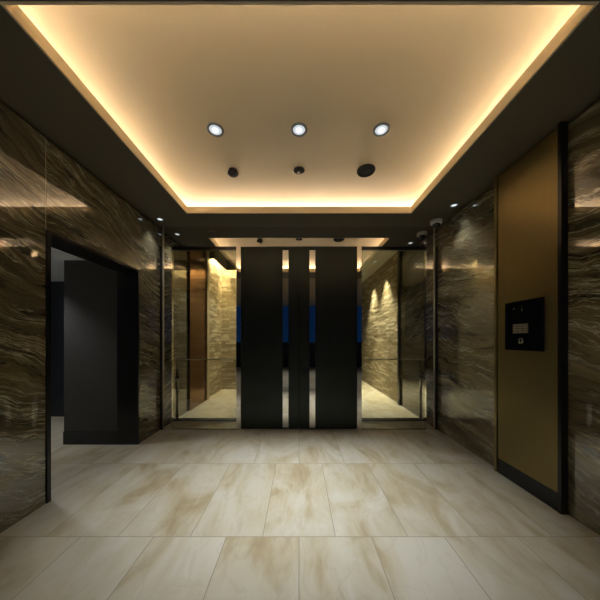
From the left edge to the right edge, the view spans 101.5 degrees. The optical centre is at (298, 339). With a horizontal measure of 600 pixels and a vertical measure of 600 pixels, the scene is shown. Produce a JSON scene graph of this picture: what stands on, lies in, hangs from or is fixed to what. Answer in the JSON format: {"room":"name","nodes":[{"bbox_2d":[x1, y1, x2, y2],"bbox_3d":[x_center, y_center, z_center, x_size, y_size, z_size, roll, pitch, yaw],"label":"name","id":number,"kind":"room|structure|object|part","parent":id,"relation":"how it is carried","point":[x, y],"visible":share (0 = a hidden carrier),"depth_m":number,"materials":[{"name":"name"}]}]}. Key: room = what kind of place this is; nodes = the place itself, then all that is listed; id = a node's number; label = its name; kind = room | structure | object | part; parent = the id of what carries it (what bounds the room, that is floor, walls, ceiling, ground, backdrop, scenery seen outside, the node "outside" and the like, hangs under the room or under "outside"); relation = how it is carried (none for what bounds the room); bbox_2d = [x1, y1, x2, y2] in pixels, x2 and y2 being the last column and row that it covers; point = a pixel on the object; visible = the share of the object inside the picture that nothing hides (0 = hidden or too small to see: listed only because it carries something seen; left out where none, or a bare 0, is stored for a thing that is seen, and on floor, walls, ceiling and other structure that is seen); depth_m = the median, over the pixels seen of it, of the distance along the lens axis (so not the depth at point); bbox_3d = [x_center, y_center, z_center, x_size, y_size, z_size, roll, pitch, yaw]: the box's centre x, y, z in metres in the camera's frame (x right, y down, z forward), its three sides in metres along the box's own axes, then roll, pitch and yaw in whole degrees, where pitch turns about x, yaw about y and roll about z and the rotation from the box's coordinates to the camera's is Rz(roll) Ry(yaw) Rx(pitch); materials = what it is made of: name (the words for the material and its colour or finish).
{"room":"lobby","nodes":[
{"label":"lobby","id":0,"kind":"room"},
{"bbox_2d":[51,282,63,416],"bbox_3d":[-3.308,0.144,3.950,2.385,2.150,0.100,0,0,0],"label":"wall","id":1,"kind":"structure","parent":0,"point":[57,288],"depth_m":3.90,"materials":[{"name":"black paint"}]},
{"bbox_2d":[51,247,83,281],"bbox_3d":[-3.310,-0.956,2.725,2.380,0.050,2.550,0,0,0],"label":"ceiling","id":2,"kind":"structure","parent":0,"point":[58,257],"depth_m":2.94,"materials":[{"name":"grey paint"}]},
{"bbox_2d":[64,260,116,431],"bbox_3d":[-2.433,0.144,3.071,0.625,2.150,0.418,0,0,0],"label":"wall","id":3,"kind":"structure","parent":0,"point":[90,289],"depth_m":2.86,"materials":[{"name":"black paint"}]},
{"bbox_2d":[63,432,116,444],"bbox_3d":[-2.433,1.144,2.857,0.627,0.150,0.011,0,0,0],"label":"baseboard","id":4,"kind":"structure","parent":3,"relation":"attached to","point":[69,438],"depth_m":2.85,"materials":[{"name":"black"}]},
{"bbox_2d":[0,101,187,532],"bbox_3d":[-1.999,-0.356,1.800,0.230,3.150,4.800,0,0,0],"label":"wall","id":5,"kind":"structure","parent":0,"point":[42,188],"depth_m":1.78,"materials":[{"name":"stone"}]},
{"bbox_2d":[46,229,138,503],"bbox_3d":[-1.996,0.198,2.352,0.245,2.043,1.056,0,0,0],"label":"trim","id":6,"kind":"structure","parent":5,"relation":"attached to","point":[127,276],"depth_m":2.85,"materials":[{"name":"black metal"}]},
{"bbox_2d":[188,251,205,410],"bbox_3d":[-1.935,-0.356,4.567,0.130,3.148,0.725,0,0,0],"label":"panel","id":7,"kind":"object","parent":5,"relation":"attached to","point":[196,259],"visible":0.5,"depth_m":4.47,"materials":[{"name":"brown wood"}]},
{"bbox_2d":[210,259,221,395],"bbox_3d":[-1.923,-0.356,5.570,0.015,3.150,1.020,0,0,0],"label":"stone wall","id":8,"kind":"structure","parent":0,"point":[215,267],"depth_m":5.64,"materials":[{"name":"beige stone"}]},
{"bbox_2d":[210,251,235,269],"bbox_3d":[-1.232,-1.806,5.492,1.365,0.250,0.865,0,0,0],"label":"trim","id":9,"kind":"structure","parent":8,"relation":"attached to","point":[226,264],"depth_m":5.63,"materials":[{"name":"black"}]},
{"bbox_2d":[221,266,235,388],"bbox_3d":[-1.065,-0.356,6.072,1.730,3.150,0.015,0,0,0],"label":"stone wall","id":10,"kind":"structure","parent":0,"point":[228,308],"depth_m":6.07,"materials":[{"name":"beige stone"}]},
{"bbox_2d":[0,0,599,228],"bbox_3d":[-0.003,-1.649,1.960,4.242,0.236,2.820,0,0,0],"label":"ceiling","id":11,"kind":"structure","parent":0,"point":[130,91],"depth_m":1.65,"materials":[{"name":"beige paint"}]},
{"bbox_2d":[206,122,223,136],"bbox_3d":[-0.683,-1.712,2.000,0.138,0.008,0.138,0,0,0],"label":"recessed light","id":12,"kind":"object","parent":11,"relation":"in","point":[214,129],"visible":1,"depth_m":1.99,"materials":[{"name":"grey metal"}]},
{"bbox_2d":[228,167,237,177],"bbox_3d":[-0.667,-1.683,2.473,0.104,0.067,0.108,0,0,0],"label":"sensor","id":13,"kind":"object","parent":11,"relation":"attached to","point":[232,172],"visible":1,"depth_m":2.45,"materials":[{"name":"black plastic"}]},
{"bbox_2d":[291,122,306,136],"bbox_3d":[0.000,-1.712,2.000,0.138,0.008,0.138,0,0,0],"label":"recessed light","id":14,"kind":"object","parent":11,"relation":"in","point":[298,129],"visible":1,"depth_m":1.99,"materials":[{"name":"grey metal"}]},
{"bbox_2d":[293,166,304,173],"bbox_3d":[0.000,-1.703,2.475,0.112,0.026,0.112,0,0,0],"label":"sprinkler","id":15,"kind":"object","parent":11,"relation":"attached to","point":[298,170],"visible":1,"depth_m":2.47,"materials":[{"name":"black plastic"}]},
{"bbox_2d":[357,164,375,176],"bbox_3d":[0.677,-1.708,2.475,0.184,0.018,0.184,0,0,0],"label":"ceiling speaker","id":16,"kind":"object","parent":11,"relation":"attached to","point":[366,170],"visible":1,"depth_m":2.46,"materials":[{"name":"black plastic"}]},
{"bbox_2d":[359,167,372,175],"bbox_3d":[0.677,-1.708,2.475,0.139,0.014,0.139,0,0,0],"label":"grille","id":17,"kind":"object","parent":16,"relation":"attached to","point":[363,171],"depth_m":2.47,"materials":[{"name":"black"}]},
{"bbox_2d":[373,122,389,136],"bbox_3d":[0.672,-1.712,2.000,0.138,0.008,0.138,0,0,0],"label":"recessed light","id":18,"kind":"object","parent":11,"relation":"in","point":[381,129],"visible":1,"depth_m":1.99,"materials":[{"name":"grey metal"}]},
{"bbox_2d":[430,218,441,227],"bbox_3d":[1.757,-1.487,3.140,0.138,0.088,0.138,0,0,0],"label":"dome camera","id":19,"kind":"object","parent":11,"relation":"attached to","point":[436,222],"visible":1,"depth_m":3.10,"materials":[{"name":"grey plastic"}]},
{"bbox_2d":[449,203,458,207],"bbox_3d":[1.758,-1.526,2.778,0.090,0.008,0.090,0,0,0],"label":"recessed light","id":20,"kind":"object","parent":11,"relation":"in","point":[453,204],"visible":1,"depth_m":2.77,"materials":[{"name":"grey metal"}]},
{"bbox_2d":[0,380,599,599],"bbox_3d":[0.000,1.269,1.900,9.200,0.100,12.600,0,0,0],"label":"floor","id":21,"kind":"structure","parent":0,"point":[243,514],"depth_m":1.66,"materials":[{"name":"tile"}]},
{"bbox_2d":[174,359,235,420],"bbox_3d":[-1.373,0.754,3.723,1.025,0.930,0.095,0,0,0],"label":"railing","id":22,"kind":"object","parent":21,"relation":"on","point":[176,376],"visible":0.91,"depth_m":3.68,"materials":[{"name":"metal"}]},
{"bbox_3d":[-1.835,0.750,3.695,0.032,0.922,0.032,0,0,0],"label":"post","id":23,"kind":"part","parent":22,"relation":"part of","materials":[{"name":"metal"}]},
{"bbox_3d":[-1.373,0.296,3.720,1.025,0.015,0.012,0,0,0],"label":"rail","id":24,"kind":"part","parent":22,"relation":"part of","materials":[{"name":"metal"}]},
{"bbox_2d":[206,251,209,399],"bbox_3d":[-1.923,-0.356,4.995,0.155,3.148,0.120,0,0,0],"label":"stone pillar","id":25,"kind":"structure","parent":21,"relation":"on","point":[207,252],"depth_m":4.94,"materials":[{"name":"brown stone"}]},
{"bbox_2d":[362,359,423,420],"bbox_3d":[1.373,0.754,3.723,1.025,0.930,0.095,0,0,0],"label":"railing","id":26,"kind":"object","parent":21,"relation":"on","point":[420,376],"visible":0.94,"depth_m":3.68,"materials":[{"name":"metal"}]},
{"bbox_3d":[1.373,0.296,3.720,1.025,0.015,0.012,0,0,0],"label":"rail","id":27,"kind":"part","parent":26,"relation":"part of","materials":[{"name":"metal"}]},
{"bbox_3d":[1.835,0.750,3.695,0.032,0.922,0.032,0,0,0],"label":"post","id":28,"kind":"part","parent":26,"relation":"part of","materials":[{"name":"metal"}]},
{"bbox_2d":[397,251,400,404],"bbox_3d":[1.935,-0.245,4.610,0.130,2.928,0.090,0,0,0],"label":"post","id":29,"kind":"object","parent":21,"relation":"on","point":[398,252],"visible":0.29,"depth_m":4.57,"materials":[{"name":"black metal"}]},
{"bbox_2d":[219,251,396,282],"bbox_3d":[0.000,-1.846,5.670,4.200,0.270,4.459,0,0,0],"label":"ceiling","id":30,"kind":"structure","parent":0,"point":[368,257],"depth_m":5.41,"materials":[{"name":"paint"}]},
{"bbox_2d":[362,253,396,401],"bbox_3d":[1.913,-0.356,6.230,0.015,3.150,3.140,0,0,0],"label":"stone wall","id":31,"kind":"structure","parent":0,"point":[379,291],"depth_m":5.67,"materials":[{"name":"beige stone"}]},
{"bbox_2d":[401,99,599,534],"bbox_3d":[1.993,-0.356,1.980,0.230,3.150,5.160,0,0,0],"label":"wall","id":32,"kind":"structure","parent":0,"point":[466,240],"depth_m":2.45,"materials":[{"name":"brown stone"}]},
{"bbox_2d":[494,121,567,514],"bbox_3d":[1.851,-0.154,2.002,0.051,2.744,0.584,0,0,0],"label":"panel","id":33,"kind":"object","parent":32,"relation":"attached to","point":[531,196],"visible":0.99,"depth_m":1.91,"materials":[{"name":"brown metal"}]},
{"bbox_2d":[505,297,543,351],"bbox_3d":[1.818,-0.117,1.989,0.023,0.407,0.339,0,0,0],"label":"intercom","id":34,"kind":"object","parent":33,"relation":"attached to","point":[524,319],"visible":1,"depth_m":1.96,"materials":[{"name":"black plastic"}]},
{"bbox_3d":[1.855,1.151,1.993,0.044,0.135,0.518,0,0,0],"label":"kick plate","id":35,"kind":"part","parent":33,"relation":"part of","materials":[{"name":"black metal"}]},
{"bbox_3d":[1.853,-0.154,1.722,0.047,2.744,0.024,0,0,0],"label":"frame","id":36,"kind":"part","parent":33,"relation":"part of","materials":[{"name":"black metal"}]},
{"bbox_3d":[-0.003,-1.599,3.405,4.222,0.663,0.070,0,0,0],"label":"wall","id":37,"kind":"structure","parent":0,"visible":0},
{"bbox_2d":[160,227,235,429],"bbox_3d":[-1.377,-0.156,3.340,1.054,2.748,0.060,0,0,0],"label":"window","id":38,"kind":"structure","parent":37,"relation":"in","point":[166,253],"depth_m":3.32,"materials":[{"name":"clear glass"}]},
{"bbox_3d":[-1.778,-0.025,3.346,0.107,2.485,0.048,0,0,0],"label":"post","id":39,"kind":"part","parent":38,"relation":"part of","materials":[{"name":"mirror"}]},
{"bbox_3d":[-1.288,-1.245,3.345,0.875,0.044,0.049,0,0,0],"label":"head rail","id":40,"kind":"part","parent":38,"relation":"part of","materials":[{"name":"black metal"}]},
{"bbox_2d":[241,247,298,428],"bbox_3d":[-0.378,-0.028,3.350,0.816,2.469,0.063,0,0,0],"label":"door","id":41,"kind":"structure","parent":37,"relation":"in","point":[269,275],"depth_m":3.33,"materials":[{"name":"black metal"}]},
{"bbox_2d":[160,227,437,429],"bbox_3d":[-0.003,-0.156,3.350,3.762,2.750,0.060,0,0,0],"label":"trim","id":42,"kind":"structure","parent":37,"relation":"attached to","point":[238,237],"depth_m":3.32,"materials":[{"name":"metal"}]},
{"bbox_2d":[299,247,356,428],"bbox_3d":[0.395,-0.028,3.347,0.782,2.469,0.056,0,0,0],"label":"door","id":43,"kind":"structure","parent":37,"relation":"in","point":[327,275],"depth_m":3.33,"materials":[{"name":"black metal"}]},
{"bbox_2d":[362,228,437,429],"bbox_3d":[1.374,-0.156,3.340,1.048,2.748,0.060,0,0,0],"label":"window","id":44,"kind":"structure","parent":37,"relation":"in","point":[430,253],"depth_m":3.32,"materials":[{"name":"clear glass"}]},
{"bbox_3d":[1.288,-1.245,3.345,0.875,0.044,0.049,0,0,0],"label":"head rail","id":45,"kind":"part","parent":44,"relation":"part of","materials":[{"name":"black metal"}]},
{"bbox_3d":[1.778,-0.025,3.346,0.107,2.485,0.048,0,0,0],"label":"post","id":46,"kind":"part","parent":44,"relation":"part of","materials":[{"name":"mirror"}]}
]}

